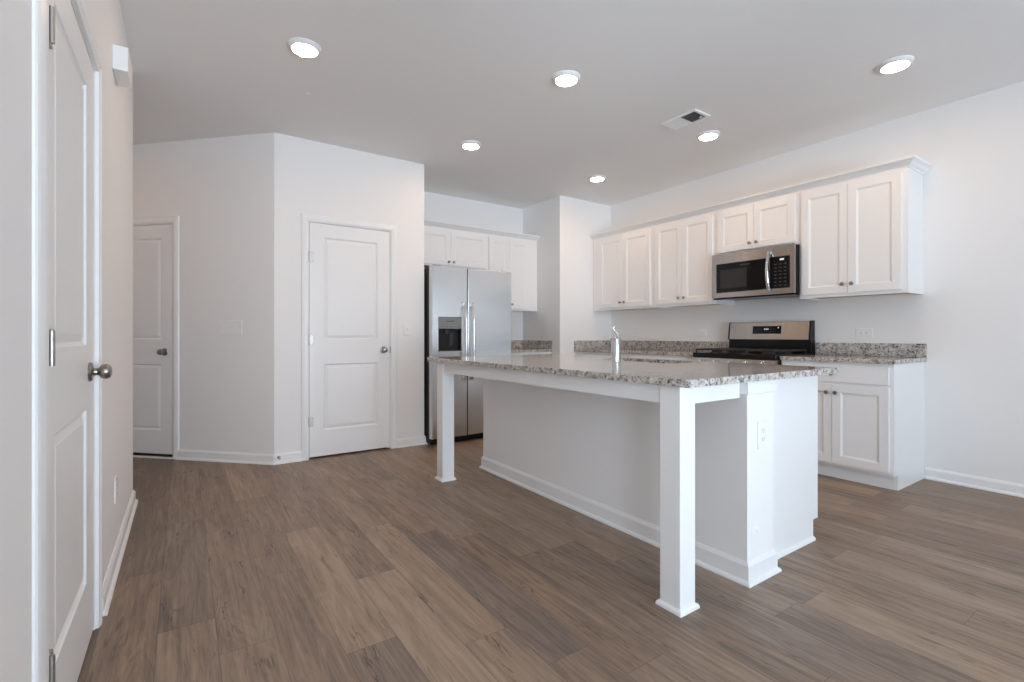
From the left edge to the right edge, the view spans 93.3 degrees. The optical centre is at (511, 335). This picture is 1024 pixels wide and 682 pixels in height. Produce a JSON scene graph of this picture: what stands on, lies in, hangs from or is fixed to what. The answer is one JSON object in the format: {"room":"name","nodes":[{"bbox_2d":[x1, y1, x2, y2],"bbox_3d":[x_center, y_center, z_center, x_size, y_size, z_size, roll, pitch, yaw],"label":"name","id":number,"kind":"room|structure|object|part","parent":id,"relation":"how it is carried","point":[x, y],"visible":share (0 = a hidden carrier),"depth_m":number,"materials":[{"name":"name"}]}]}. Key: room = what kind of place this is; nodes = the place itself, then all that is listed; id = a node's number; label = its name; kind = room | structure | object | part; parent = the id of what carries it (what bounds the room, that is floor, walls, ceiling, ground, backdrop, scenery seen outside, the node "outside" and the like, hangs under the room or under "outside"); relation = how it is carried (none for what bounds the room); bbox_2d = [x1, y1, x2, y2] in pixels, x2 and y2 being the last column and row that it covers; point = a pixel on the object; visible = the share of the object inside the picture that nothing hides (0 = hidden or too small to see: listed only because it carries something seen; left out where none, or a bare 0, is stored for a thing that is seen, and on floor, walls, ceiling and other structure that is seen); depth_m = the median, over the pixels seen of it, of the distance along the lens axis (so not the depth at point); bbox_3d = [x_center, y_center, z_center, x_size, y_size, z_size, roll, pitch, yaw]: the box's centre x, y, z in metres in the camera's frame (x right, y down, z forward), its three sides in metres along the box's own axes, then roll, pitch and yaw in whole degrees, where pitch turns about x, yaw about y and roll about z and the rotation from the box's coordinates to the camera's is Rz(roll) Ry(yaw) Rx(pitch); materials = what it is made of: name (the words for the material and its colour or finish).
{"room":"kitchen","nodes":[
{"label":"kitchen","id":0,"kind":"room"},
{"bbox_2d":[0,0,132,681],"bbox_3d":[-1.160,-0.309,1.137,0.115,2.740,4.585,0,0,-34],"label":"wall","id":1,"kind":"structure","parent":0,"point":[105,16],"depth_m":0.97,"materials":[{"name":"paint"}]},
{"bbox_2d":[32,0,101,681],"bbox_3d":[-1.323,0.009,1.389,0.130,2.104,0.973,0,0,-34],"label":"trim","id":2,"kind":"structure","parent":1,"relation":"attached to","point":[40,8],"depth_m":1.05,"materials":[{"name":"paint"}]},
{"bbox_2d":[49,0,111,681],"bbox_3d":[-1.271,0.048,1.421,0.096,1.993,0.791,0,0,-34],"label":"door","id":3,"kind":"structure","parent":1,"relation":"in","point":[72,371],"depth_m":1.38,"materials":[{"name":"paint"}]},
{"bbox_3d":[-1.415,0.123,1.662,0.060,0.065,0.065,0,0,-34],"label":"knob","id":4,"kind":"part","parent":3,"relation":"part of","materials":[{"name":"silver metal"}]},
{"bbox_2d":[114,475,117,503],"bbox_3d":[-1.848,0.716,2.256,0.008,0.118,0.072,0,0,-34],"label":"outlet","id":5,"kind":"object","parent":1,"relation":"attached to","point":[116,476],"visible":1,"depth_m":2.24,"materials":[{"name":"white plastic"}]},
{"bbox_2d":[102,490,137,616],"bbox_3d":[-2.467,1.020,2.125,1.213,0.083,1.530,0,0,-34],"label":"baseboard","id":6,"kind":"structure","parent":1,"relation":"attached to","point":[108,586],"depth_m":2.22,"materials":[{"name":"paint"}]},
{"bbox_2d":[112,44,131,87],"bbox_3d":[-1.821,-1.256,2.259,0.056,0.110,0.185,0,0,-34],"label":"door chime","id":7,"kind":"object","parent":1,"relation":"attached to","point":[121,63],"visible":1,"depth_m":2.19,"materials":[{"name":"white plastic"}]},
{"bbox_2d":[133,132,273,453],"bbox_3d":[-3.377,-0.309,4.317,2.900,2.740,0.115,0,0,11],"label":"wall","id":8,"kind":"structure","parent":0,"point":[220,190],"depth_m":4.08,"materials":[{"name":"paint"}]},
{"bbox_2d":[133,224,171,453],"bbox_3d":[-3.313,0.030,4.235,0.772,1.990,0.096,0,0,11],"label":"door","id":9,"kind":"structure","parent":8,"relation":"in","point":[152,244],"depth_m":4.22,"materials":[{"name":"paint"}]},
{"bbox_3d":[-3.016,0.140,4.161,0.065,0.065,0.060,0,0,11],"label":"knob","id":10,"kind":"part","parent":9,"relation":"part of","materials":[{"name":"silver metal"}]},
{"bbox_2d":[133,216,178,458],"bbox_3d":[-3.297,0.014,4.294,0.898,2.094,0.130,0,0,11],"label":"trim","id":11,"kind":"structure","parent":8,"relation":"attached to","point":[174,220],"depth_m":4.15,"materials":[{"name":"paint"}]},
{"bbox_2d":[219,320,241,334],"bbox_3d":[-2.357,-0.070,4.057,0.211,0.118,0.016,0,0,11],"label":"light switch","id":12,"kind":"object","parent":8,"relation":"attached to","point":[226,327],"visible":1,"depth_m":4.05,"materials":[{"name":"white plastic"}]},
{"bbox_2d":[176,449,301,464],"bbox_3d":[-2.327,1.020,4.059,1.103,0.083,0.154,0,0,3],"label":"baseboard","id":13,"kind":"structure","parent":8,"relation":"attached to","point":[192,455],"depth_m":4.05,"materials":[{"name":"paint"}]},
{"bbox_2d":[274,132,423,453],"bbox_3d":[-1.444,-0.309,4.413,1.331,2.740,0.115,0,0,-34],"label":"wall","id":14,"kind":"structure","parent":0,"point":[311,177],"depth_m":4.28,"materials":[{"name":"paint"}]},
{"bbox_2d":[301,213,396,460],"bbox_3d":[-1.471,0.009,4.385,0.847,2.105,0.130,0,0,-34],"label":"trim","id":15,"kind":"structure","parent":14,"relation":"attached to","point":[305,218],"depth_m":4.14,"materials":[{"name":"paint"}]},
{"bbox_2d":[308,222,390,456],"bbox_3d":[-1.435,0.034,4.337,0.736,2.020,0.096,0,0,-34],"label":"door","id":16,"kind":"structure","parent":14,"relation":"in","point":[349,335],"depth_m":4.34,"materials":[{"name":"paint"}]},
{"bbox_3d":[-1.183,0.131,4.487,0.065,0.065,0.060,0,0,-34],"label":"knob","id":17,"kind":"part","parent":16,"relation":"part of","materials":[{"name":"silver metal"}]},
{"bbox_2d":[403,323,409,334],"bbox_3d":[-1.005,-0.063,4.632,0.072,0.116,0.016,0,0,-34],"label":"light switch","id":18,"kind":"object","parent":14,"relation":"attached to","point":[406,326],"visible":1,"depth_m":4.63,"materials":[{"name":"white plastic"}]},
{"bbox_2d":[397,435,427,447],"bbox_3d":[-0.979,1.020,4.681,0.311,0.083,0.085,0,0,-34],"label":"baseboard","id":19,"kind":"structure","parent":14,"relation":"attached to","point":[418,440],"depth_m":4.65,"materials":[{"name":"paint"}]},
{"bbox_2d":[424,191,522,339],"bbox_3d":[-0.622,-0.309,5.959,1.767,2.740,0.115,0,0,-34],"label":"wall","id":20,"kind":"structure","parent":0,"point":[437,207],"depth_m":6.03,"materials":[{"name":"paint"}]},
{"bbox_2d":[424,226,486,269],"bbox_3d":[-0.791,-0.988,5.552,1.026,0.427,0.366,0,0,-34],"label":"upper cabinet","id":21,"kind":"object","parent":20,"relation":"attached to","point":[443,247],"visible":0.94,"depth_m":5.47,"materials":[{"name":"paint"}]},
{"bbox_3d":[-0.888,-0.983,5.311,0.470,0.384,0.019,0,0,-34],"label":"door","id":22,"kind":"part","parent":21,"relation":"part of","materials":[{"name":"paint"}]},
{"bbox_3d":[-0.497,-0.983,5.577,0.470,0.384,0.019,0,0,-34],"label":"door","id":23,"kind":"part","parent":21,"relation":"part of","materials":[{"name":"paint"}]},
{"bbox_2d":[424,219,539,240],"bbox_3d":[-0.394,-1.230,5.625,1.765,0.060,0.056,0,0,-34],"label":"crown molding","id":24,"kind":"structure","parent":21,"relation":"attached to","point":[431,223],"depth_m":5.63,"materials":[{"name":"paint"}]},
{"bbox_2d":[487,235,536,311],"bbox_3d":[-0.061,-0.755,6.048,0.736,0.892,0.366,0,0,-34],"label":"upper cabinet","id":25,"kind":"object","parent":20,"relation":"attached to","point":[518,257],"visible":0.54,"depth_m":5.97,"materials":[{"name":"paint"}]},
{"bbox_3d":[-0.156,-0.755,5.809,0.286,0.840,0.019,0,0,-34],"label":"door","id":26,"kind":"part","parent":25,"relation":"part of","materials":[{"name":"paint"}]},
{"bbox_3d":[0.083,-0.755,5.972,0.286,0.840,0.019,0,0,-34],"label":"door","id":27,"kind":"part","parent":25,"relation":"part of","materials":[{"name":"paint"}]},
{"bbox_2d":[511,340,521,347],"bbox_3d":[-0.188,0.111,6.172,0.766,0.104,0.020,0,0,-34],"label":"backsplash","id":28,"kind":"structure","parent":20,"relation":"attached to","point":[514,343],"depth_m":6.33,"materials":[{"name":"stone"}]},
{"bbox_2d":[77,437,1023,681],"bbox_3d":[-0.894,1.121,1.206,9.310,0.120,10.200,0,0,-34],"label":"floor","id":29,"kind":"structure","parent":0,"point":[364,565],"depth_m":2.06,"materials":[{"name":"brown wood"}]},
{"bbox_2d":[133,455,171,458],"bbox_3d":[-3.307,1.055,4.240,0.762,0.012,0.023,0,0,11],"label":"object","id":30,"kind":"structure","parent":29,"relation":"on","point":[142,456],"depth_m":4.20,"materials":[{"name":"paint"}]},
{"bbox_2d":[424,265,510,443],"bbox_3d":[-0.582,0.186,5.170,0.914,1.750,0.838,0,0,-34],"label":"refrigerator","id":31,"kind":"object","parent":29,"relation":"on","point":[467,311],"visible":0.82,"depth_m":4.81,"materials":[{"name":"grey metal"}]},
{"bbox_3d":[-0.625,0.158,4.760,0.380,1.674,0.068,0,0,-34],"label":"freezer door","id":32,"kind":"part","parent":31,"relation":"part of","materials":[{"name":"silver metal"}]},
{"bbox_3d":[-0.603,-0.125,4.728,0.246,0.112,0.003,0,0,-34],"label":"control panel","id":33,"kind":"part","parent":31,"relation":"part of","materials":[{"name":"grey"}]},
{"bbox_3d":[-0.463,0.051,4.787,0.025,0.780,0.070,0,0,-34],"label":"handle","id":34,"kind":"part","parent":31,"relation":"part of","materials":[{"name":"silver metal"}]},
{"bbox_3d":[-0.390,0.051,4.837,0.025,0.780,0.070,0,0,-34],"label":"handle","id":35,"kind":"part","parent":31,"relation":"part of","materials":[{"name":"silver metal"}]},
{"bbox_3d":[-0.243,0.158,5.020,0.524,1.670,0.068,0,0,-34],"label":"door","id":36,"kind":"part","parent":31,"relation":"part of","materials":[{"name":"silver metal"}]},
{"bbox_2d":[511,352,550,354],"bbox_3d":[0.001,0.627,5.920,0.776,0.868,0.648,0,0,-34],"label":"base cabinet","id":37,"kind":"object","parent":29,"relation":"on","point":[514,353],"visible":0.03,"depth_m":5.71,"materials":[{"name":"paint"}]},
{"bbox_2d":[511,340,551,352],"bbox_3d":[-0.008,0.126,5.927,0.787,0.134,0.627,0,0,-34],"label":"countertop","id":38,"kind":"structure","parent":37,"relation":"on","point":[516,345],"depth_m":6.11,"materials":[{"name":"stone"}]},
{"bbox_2d":[576,352,628,356],"bbox_3d":[1.247,0.627,5.720,0.648,0.868,0.848,0,0,-34],"label":"base cabinet","id":39,"kind":"object","parent":29,"relation":"on","point":[577,353],"visible":0.05,"depth_m":5.60,"materials":[{"name":"paint"}]},
{"bbox_3d":[1.028,0.277,5.535,0.019,0.124,0.746,0,0,-34],"label":"drawer","id":40,"kind":"part","parent":39,"relation":"part of","materials":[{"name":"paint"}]},
{"bbox_2d":[435,362,817,617],"bbox_3d":[0.536,0.627,3.072,1.251,0.868,2.244,0,0,-34],"label":"kitchen island","id":41,"kind":"object","parent":29,"relation":"on","point":[679,471],"visible":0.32,"depth_m":2.42,"materials":[{"name":"paint"}]},
{"bbox_3d":[-0.492,0.627,3.575,0.094,0.868,0.094,0,0,-34],"label":"post","id":42,"kind":"part","parent":41,"relation":"part of","materials":[{"name":"paint"}]},
{"bbox_3d":[-0.492,1.051,3.575,0.118,0.020,0.118,0,0,-34],"label":"foot trim","id":43,"kind":"part","parent":41,"relation":"part of","materials":[{"name":"paint"}]},
{"bbox_3d":[0.475,1.014,3.031,0.262,0.095,2.244,0,0,-34],"label":"baseboard","id":44,"kind":"part","parent":41,"relation":"part of","materials":[{"name":"paint"}]},
{"bbox_2d":[427,354,837,387],"bbox_3d":[0.514,0.178,3.076,1.243,0.030,2.294,0,0,-34],"label":"island countertop","id":45,"kind":"structure","parent":41,"relation":"on","point":[664,372],"depth_m":2.41,"materials":[{"name":"stone"}]},
{"bbox_2d":[610,325,620,360],"bbox_3d":[0.701,0.047,3.200,0.066,0.232,0.249,0,0,20],"label":"faucet","id":46,"kind":"object","parent":45,"relation":"on","point":[616,341],"visible":0.94,"depth_m":3.09,"materials":[{"name":"silver metal"}]},
{"bbox_3d":[0.650,0.627,1.899,0.094,0.868,0.094,0,0,-34],"label":"post","id":47,"kind":"part","parent":41,"relation":"part of","materials":[{"name":"paint"}]},
{"bbox_3d":[0.650,1.051,1.899,0.118,0.020,0.118,0,0,-34],"label":"foot trim","id":48,"kind":"part","parent":41,"relation":"part of","materials":[{"name":"paint"}]},
{"bbox_3d":[0.474,0.223,3.030,0.232,0.057,2.218,0,0,-34],"label":"trim","id":49,"kind":"part","parent":41,"relation":"part of","materials":[{"name":"paint"}]},
{"bbox_2d":[757,420,767,448],"bbox_3d":[1.102,0.433,2.126,0.078,0.122,0.008,0,0,-34],"label":"outlet","id":50,"kind":"object","parent":41,"relation":"attached to","point":[762,426],"visible":1,"depth_m":2.12,"materials":[{"name":"white plastic"}]},
{"bbox_3d":[1.375,0.627,2.399,0.562,0.868,0.018,0,0,-34],"label":"panel","id":51,"kind":"part","parent":41,"relation":"part of","materials":[{"name":"paint"}]},
{"bbox_2d":[629,354,692,359],"bbox_3d":[1.719,0.627,5.027,0.648,0.868,0.824,0,0,-34],"label":"base cabinet","id":52,"kind":"object","parent":29,"relation":"on","point":[671,357],"visible":0.02,"depth_m":4.85,"materials":[{"name":"paint"}]},
{"bbox_2d":[574,340,728,355],"bbox_3d":[1.489,0.126,5.382,0.629,0.134,1.682,0,0,-34],"label":"countertop","id":53,"kind":"structure","parent":52,"relation":"on","point":[674,348],"depth_m":5.47,"materials":[{"name":"stone"}]},
{"bbox_3d":[1.483,0.277,4.867,0.019,0.124,0.780,0,0,-34],"label":"drawer","id":54,"kind":"part","parent":52,"relation":"part of","materials":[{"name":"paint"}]},
{"bbox_2d":[692,320,814,364],"bbox_3d":[2.138,0.464,4.340,0.722,1.195,0.760,0,0,-34],"label":"gas range","id":55,"kind":"object","parent":29,"relation":"on","point":[749,342],"visible":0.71,"depth_m":4.34,"materials":[{"name":"grey metal"}]},
{"bbox_3d":[1.899,0.245,4.177,0.050,0.092,0.756,0,0,-34],"label":"panel","id":56,"kind":"part","parent":55,"relation":"part of","materials":[{"name":"silver metal"}]},
{"bbox_2d":[693,351,809,359],"bbox_3d":[2.129,0.175,4.333,0.575,0.044,0.760,0,0,-34],"label":"cooktop","id":57,"kind":"object","parent":55,"relation":"in","point":[713,355],"depth_m":4.18,"materials":[{"name":"black metal"}]},
{"bbox_3d":[2.399,-0.049,4.518,0.090,0.164,0.736,0,0,-34],"label":"control panel","id":58,"kind":"part","parent":55,"relation":"part of","materials":[{"name":"silver metal"}]},
{"bbox_2d":[782,360,924,490],"bbox_3d":[2.602,0.627,3.730,0.648,0.868,0.743,0,0,-34],"label":"base cabinet","id":59,"kind":"object","parent":29,"relation":"on","point":[871,417],"visible":0.76,"depth_m":3.44,"materials":[{"name":"paint"}]},
{"bbox_3d":[2.267,0.645,3.715,0.019,0.577,0.346,0,0,-34],"label":"door","id":60,"kind":"part","parent":59,"relation":"part of","materials":[{"name":"paint"}]},
{"bbox_3d":[2.366,0.277,3.570,0.019,0.124,0.697,0,0,-34],"label":"drawer","id":61,"kind":"part","parent":59,"relation":"part of","materials":[{"name":"paint"}]},
{"bbox_2d":[780,343,926,363],"bbox_3d":[2.613,0.126,3.731,0.629,0.134,0.758,0,0,-34],"label":"countertop","id":62,"kind":"structure","parent":59,"relation":"on","point":[872,353],"depth_m":3.75,"materials":[{"name":"stone"}]},
{"bbox_3d":[2.465,0.645,3.425,0.019,0.577,0.346,0,0,-34],"label":"door","id":63,"kind":"part","parent":59,"relation":"part of","materials":[{"name":"paint"}]},
{"bbox_2d":[523,195,610,354],"bbox_3d":[0.676,-0.309,6.380,0.852,2.740,0.880,0,0,-34],"label":"wall","id":64,"kind":"structure","parent":0,"point":[565,315],"depth_m":5.97,"materials":[{"name":"paint"}]},
{"bbox_2d":[522,340,551,348],"bbox_3d":[0.309,0.111,6.143,0.020,0.104,0.627,0,0,-34],"label":"backsplash","id":65,"kind":"structure","parent":64,"relation":"attached to","point":[534,344],"depth_m":6.12,"materials":[{"name":"stone"}]},
{"bbox_2d":[574,340,609,348],"bbox_3d":[1.012,0.111,6.063,0.608,0.104,0.020,0,0,-34],"label":"backsplash","id":66,"kind":"structure","parent":64,"relation":"attached to","point":[594,344],"depth_m":6.05,"materials":[{"name":"stone"}]},
{"bbox_2d":[120,0,1023,208],"bbox_3d":[-0.840,-1.739,1.243,9.440,0.120,10.200,0,0,-34],"label":"ceiling","id":67,"kind":"structure","parent":0,"point":[407,80],"depth_m":3.15,"materials":[{"name":"paint"}]},
{"bbox_2d":[287,37,321,57],"bbox_3d":[-1.205,-1.668,2.809,0.184,0.022,0.184,0,0,-34],"label":"recessed light","id":68,"kind":"object","parent":67,"relation":"in","point":[304,47],"visible":1,"depth_m":2.78,"materials":[{"name":"white"}]},
{"bbox_2d":[292,43,316,56],"bbox_3d":[-1.205,-1.657,2.809,0.138,0.001,0.138,0,0,-34],"label":"diffuser","id":69,"kind":"object","parent":68,"relation":"attached to","point":[301,49],"depth_m":2.80,"materials":[{"name":"white plastic"}]},
{"bbox_2d":[460,140,480,149],"bbox_3d":[-0.362,-1.668,4.236,0.184,0.022,0.184,0,0,-34],"label":"recessed light","id":70,"kind":"object","parent":67,"relation":"in","point":[467,144],"visible":1,"depth_m":4.20,"materials":[{"name":"white"}]},
{"bbox_2d":[463,144,478,149],"bbox_3d":[-0.362,-1.657,4.236,0.138,0.001,0.138,0,0,-34],"label":"diffuser","id":71,"kind":"object","parent":70,"relation":"attached to","point":[466,146],"depth_m":4.23,"materials":[{"name":"white plastic"}]},
{"bbox_2d":[552,70,579,86],"bbox_3d":[0.352,-1.668,3.143,0.184,0.022,0.184,0,0,-34],"label":"recessed light","id":72,"kind":"object","parent":67,"relation":"in","point":[564,78],"visible":1,"depth_m":3.11,"materials":[{"name":"white"}]},
{"bbox_2d":[556,75,576,85],"bbox_3d":[0.352,-1.657,3.143,0.138,0.001,0.138,0,0,-34],"label":"diffuser","id":73,"kind":"object","parent":72,"relation":"attached to","point":[561,80],"depth_m":3.14,"materials":[{"name":"white plastic"}]},
{"bbox_2d":[588,175,605,181],"bbox_3d":[0.903,-1.668,5.127,0.184,0.022,0.184,0,0,-34],"label":"recessed light","id":74,"kind":"object","parent":67,"relation":"in","point":[596,178],"visible":1,"depth_m":5.09,"materials":[{"name":"white plastic"}]},
{"bbox_2d":[591,177,603,181],"bbox_3d":[0.903,-1.657,5.127,0.138,0.001,0.138,0,0,-34],"label":"diffuser","id":75,"kind":"object","parent":74,"relation":"attached to","point":[596,179],"depth_m":5.12,"materials":[{"name":"white plastic"}]},
{"bbox_2d":[661,109,710,130],"bbox_3d":[1.343,-1.669,3.752,0.192,0.020,0.312,0,0,-34],"label":"ceiling vent","id":76,"kind":"object","parent":67,"relation":"in","point":[693,116],"visible":1,"depth_m":3.74,"materials":[{"name":"white plastic"}]},
{"bbox_2d":[697,130,719,140],"bbox_3d":[1.639,-1.668,4.034,0.184,0.022,0.184,0,0,-34],"label":"recessed light","id":77,"kind":"object","parent":67,"relation":"in","point":[709,134],"visible":1,"depth_m":4.00,"materials":[{"name":"white"}]},
{"bbox_2d":[700,134,716,140],"bbox_3d":[1.639,-1.657,4.034,0.138,0.001,0.138,0,0,-34],"label":"diffuser","id":78,"kind":"object","parent":77,"relation":"attached to","point":[704,137],"depth_m":4.02,"materials":[{"name":"white plastic"}]},
{"bbox_2d":[876,55,913,72],"bbox_3d":[2.363,-1.668,2.982,0.184,0.022,0.184,0,0,-34],"label":"recessed light","id":79,"kind":"object","parent":67,"relation":"in","point":[894,64],"visible":1,"depth_m":2.95,"materials":[{"name":"white"}]},
{"bbox_2d":[881,61,908,72],"bbox_3d":[2.363,-1.657,2.982,0.138,0.001,0.138,0,0,-34],"label":"diffuser","id":80,"kind":"object","parent":79,"relation":"attached to","point":[886,66],"depth_m":2.97,"materials":[{"name":"white plastic"}]},
{"bbox_2d":[611,81,1023,483],"bbox_3d":[2.985,-0.309,3.847,0.115,2.740,10.200,0,0,-34],"label":"wall","id":81,"kind":"structure","parent":0,"point":[969,313],"depth_m":3.50,"materials":[{"name":"paint"}]},
{"bbox_2d":[593,226,671,311],"bbox_3d":[1.395,-0.755,5.756,0.363,0.892,0.934,0,0,-34],"label":"upper cabinet","id":82,"kind":"object","parent":81,"relation":"attached to","point":[622,263],"visible":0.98,"depth_m":5.63,"materials":[{"name":"paint"}]},
{"bbox_3d":[1.188,-0.755,5.807,0.019,0.840,0.392,0,0,-34],"label":"door","id":83,"kind":"part","parent":82,"relation":"part of","materials":[{"name":"paint"}]},
{"bbox_3d":[1.418,-0.328,5.772,0.283,0.014,0.902,0,0,-34],"label":"panel","id":84,"kind":"part","parent":82,"relation":"part of","materials":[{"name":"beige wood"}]},
{"bbox_3d":[1.410,-0.755,5.481,0.019,0.840,0.392,0,0,-34],"label":"door","id":85,"kind":"part","parent":82,"relation":"part of","materials":[{"name":"paint"}]},
{"bbox_2d":[632,330,639,335],"bbox_3d":[1.516,-0.037,5.896,0.008,0.074,0.118,0,0,-34],"label":"outlet","id":86,"kind":"object","parent":81,"relation":"attached to","point":[634,332],"visible":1,"depth_m":5.89,"materials":[{"name":"white plastic"}]},
{"bbox_2d":[610,340,728,350],"bbox_3d":[1.740,0.111,5.553,0.020,0.104,1.682,0,0,-34],"label":"backsplash","id":87,"kind":"structure","parent":81,"relation":"attached to","point":[648,345],"depth_m":5.43,"materials":[{"name":"stone"}]},
{"bbox_2d":[653,212,733,307],"bbox_3d":[1.870,-0.755,5.058,0.363,0.892,0.752,0,0,-34],"label":"upper cabinet","id":88,"kind":"object","parent":81,"relation":"attached to","point":[684,249],"visible":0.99,"depth_m":4.95,"materials":[{"name":"paint"}]},
{"bbox_3d":[1.657,-0.755,5.118,0.019,0.840,0.344,0,0,-34],"label":"door","id":89,"kind":"part","parent":88,"relation":"part of","materials":[{"name":"paint"}]},
{"bbox_3d":[1.852,-0.755,4.832,0.019,0.840,0.344,0,0,-34],"label":"door","id":90,"kind":"part","parent":88,"relation":"part of","materials":[{"name":"paint"}]},
{"bbox_3d":[1.893,-0.328,5.074,0.283,0.014,0.720,0,0,-34],"label":"panel","id":91,"kind":"part","parent":88,"relation":"part of","materials":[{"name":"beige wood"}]},
{"bbox_2d":[696,330,705,336],"bbox_3d":[2.018,-0.029,5.158,0.008,0.074,0.118,0,0,-34],"label":"outlet","id":92,"kind":"object","parent":81,"relation":"attached to","point":[699,333],"visible":1,"depth_m":5.16,"materials":[{"name":"white plastic"}]},
{"bbox_2d":[716,192,799,254],"bbox_3d":[2.297,-0.985,4.431,0.363,0.432,0.765,0,0,-34],"label":"upper cabinet","id":93,"kind":"object","parent":81,"relation":"attached to","point":[775,221],"visible":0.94,"depth_m":4.30,"materials":[{"name":"paint"}]},
{"bbox_3d":[2.080,-0.982,4.497,0.019,0.386,0.352,0,0,-34],"label":"door","id":94,"kind":"part","parent":93,"relation":"part of","materials":[{"name":"paint"}]},
{"bbox_2d":[712,243,799,300],"bbox_3d":[2.261,-0.552,4.393,0.463,0.422,0.752,0,0,-34],"label":"microwave","id":95,"kind":"object","parent":93,"relation":"attached to","point":[768,272],"visible":0.98,"depth_m":4.25,"materials":[{"name":"silver metal"}]},
{"bbox_3d":[2.072,-0.537,4.364,0.004,0.264,0.496,0,0,-34],"label":"door glass","id":96,"kind":"part","parent":95,"relation":"part of","materials":[{"name":"black glass"}]},
{"bbox_3d":[2.191,-0.553,4.137,0.058,0.345,0.025,0,0,-34],"label":"handle","id":97,"kind":"part","parent":95,"relation":"part of","materials":[{"name":"silver metal"}]},
{"bbox_3d":[2.261,-0.537,4.086,0.004,0.264,0.164,0,0,-34],"label":"control panel","id":98,"kind":"part","parent":95,"relation":"part of","materials":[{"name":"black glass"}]},
{"bbox_3d":[2.280,-0.982,4.204,0.019,0.386,0.352,0,0,-34],"label":"door","id":99,"kind":"part","parent":93,"relation":"part of","materials":[{"name":"paint"}]},
{"bbox_2d":[800,167,922,299],"bbox_3d":[2.719,-0.755,3.812,0.363,0.892,0.730,0,0,-34],"label":"upper cabinet","id":100,"kind":"object","parent":81,"relation":"attached to","point":[860,237],"visible":1,"depth_m":3.65,"materials":[{"name":"paint"}]},
{"bbox_2d":[590,155,932,239],"bbox_3d":[2.038,-1.230,4.805,0.370,0.060,3.251,0,0,-34],"label":"crown molding","id":101,"kind":"structure","parent":100,"relation":"attached to","point":[914,162],"depth_m":4.08,"materials":[{"name":"paint"}]},
{"bbox_3d":[2.503,-0.755,3.875,0.019,0.840,0.334,0,0,-34],"label":"door","id":102,"kind":"part","parent":100,"relation":"part of","materials":[{"name":"paint"}]},
{"bbox_3d":[2.742,-0.328,3.828,0.283,0.014,0.698,0,0,-34],"label":"panel","id":103,"kind":"part","parent":100,"relation":"part of","materials":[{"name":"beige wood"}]},
{"bbox_3d":[2.693,-0.755,3.596,0.019,0.840,0.334,0,0,-34],"label":"door","id":104,"kind":"part","parent":100,"relation":"part of","materials":[{"name":"paint"}]},
{"bbox_2d":[856,328,872,336],"bbox_3d":[2.859,-0.024,3.923,0.008,0.074,0.118,0,0,-34],"label":"outlet","id":105,"kind":"object","parent":81,"relation":"attached to","point":[860,332],"visible":1,"depth_m":3.92,"materials":[{"name":"white plastic"}]},
{"bbox_2d":[816,343,926,357],"bbox_3d":[2.865,0.111,3.902,0.020,0.104,0.758,0,0,-34],"label":"backsplash","id":106,"kind":"structure","parent":81,"relation":"attached to","point":[851,349],"depth_m":3.85,"materials":[{"name":"stone"}]},
{"bbox_2d":[924,467,1023,497],"bbox_3d":[4.434,1.020,1.594,0.025,0.083,4.844,0,0,-34],"label":"baseboard","id":107,"kind":"structure","parent":81,"relation":"attached to","point":[982,483],"depth_m":3.36,"materials":[{"name":"paint"}]}
]}

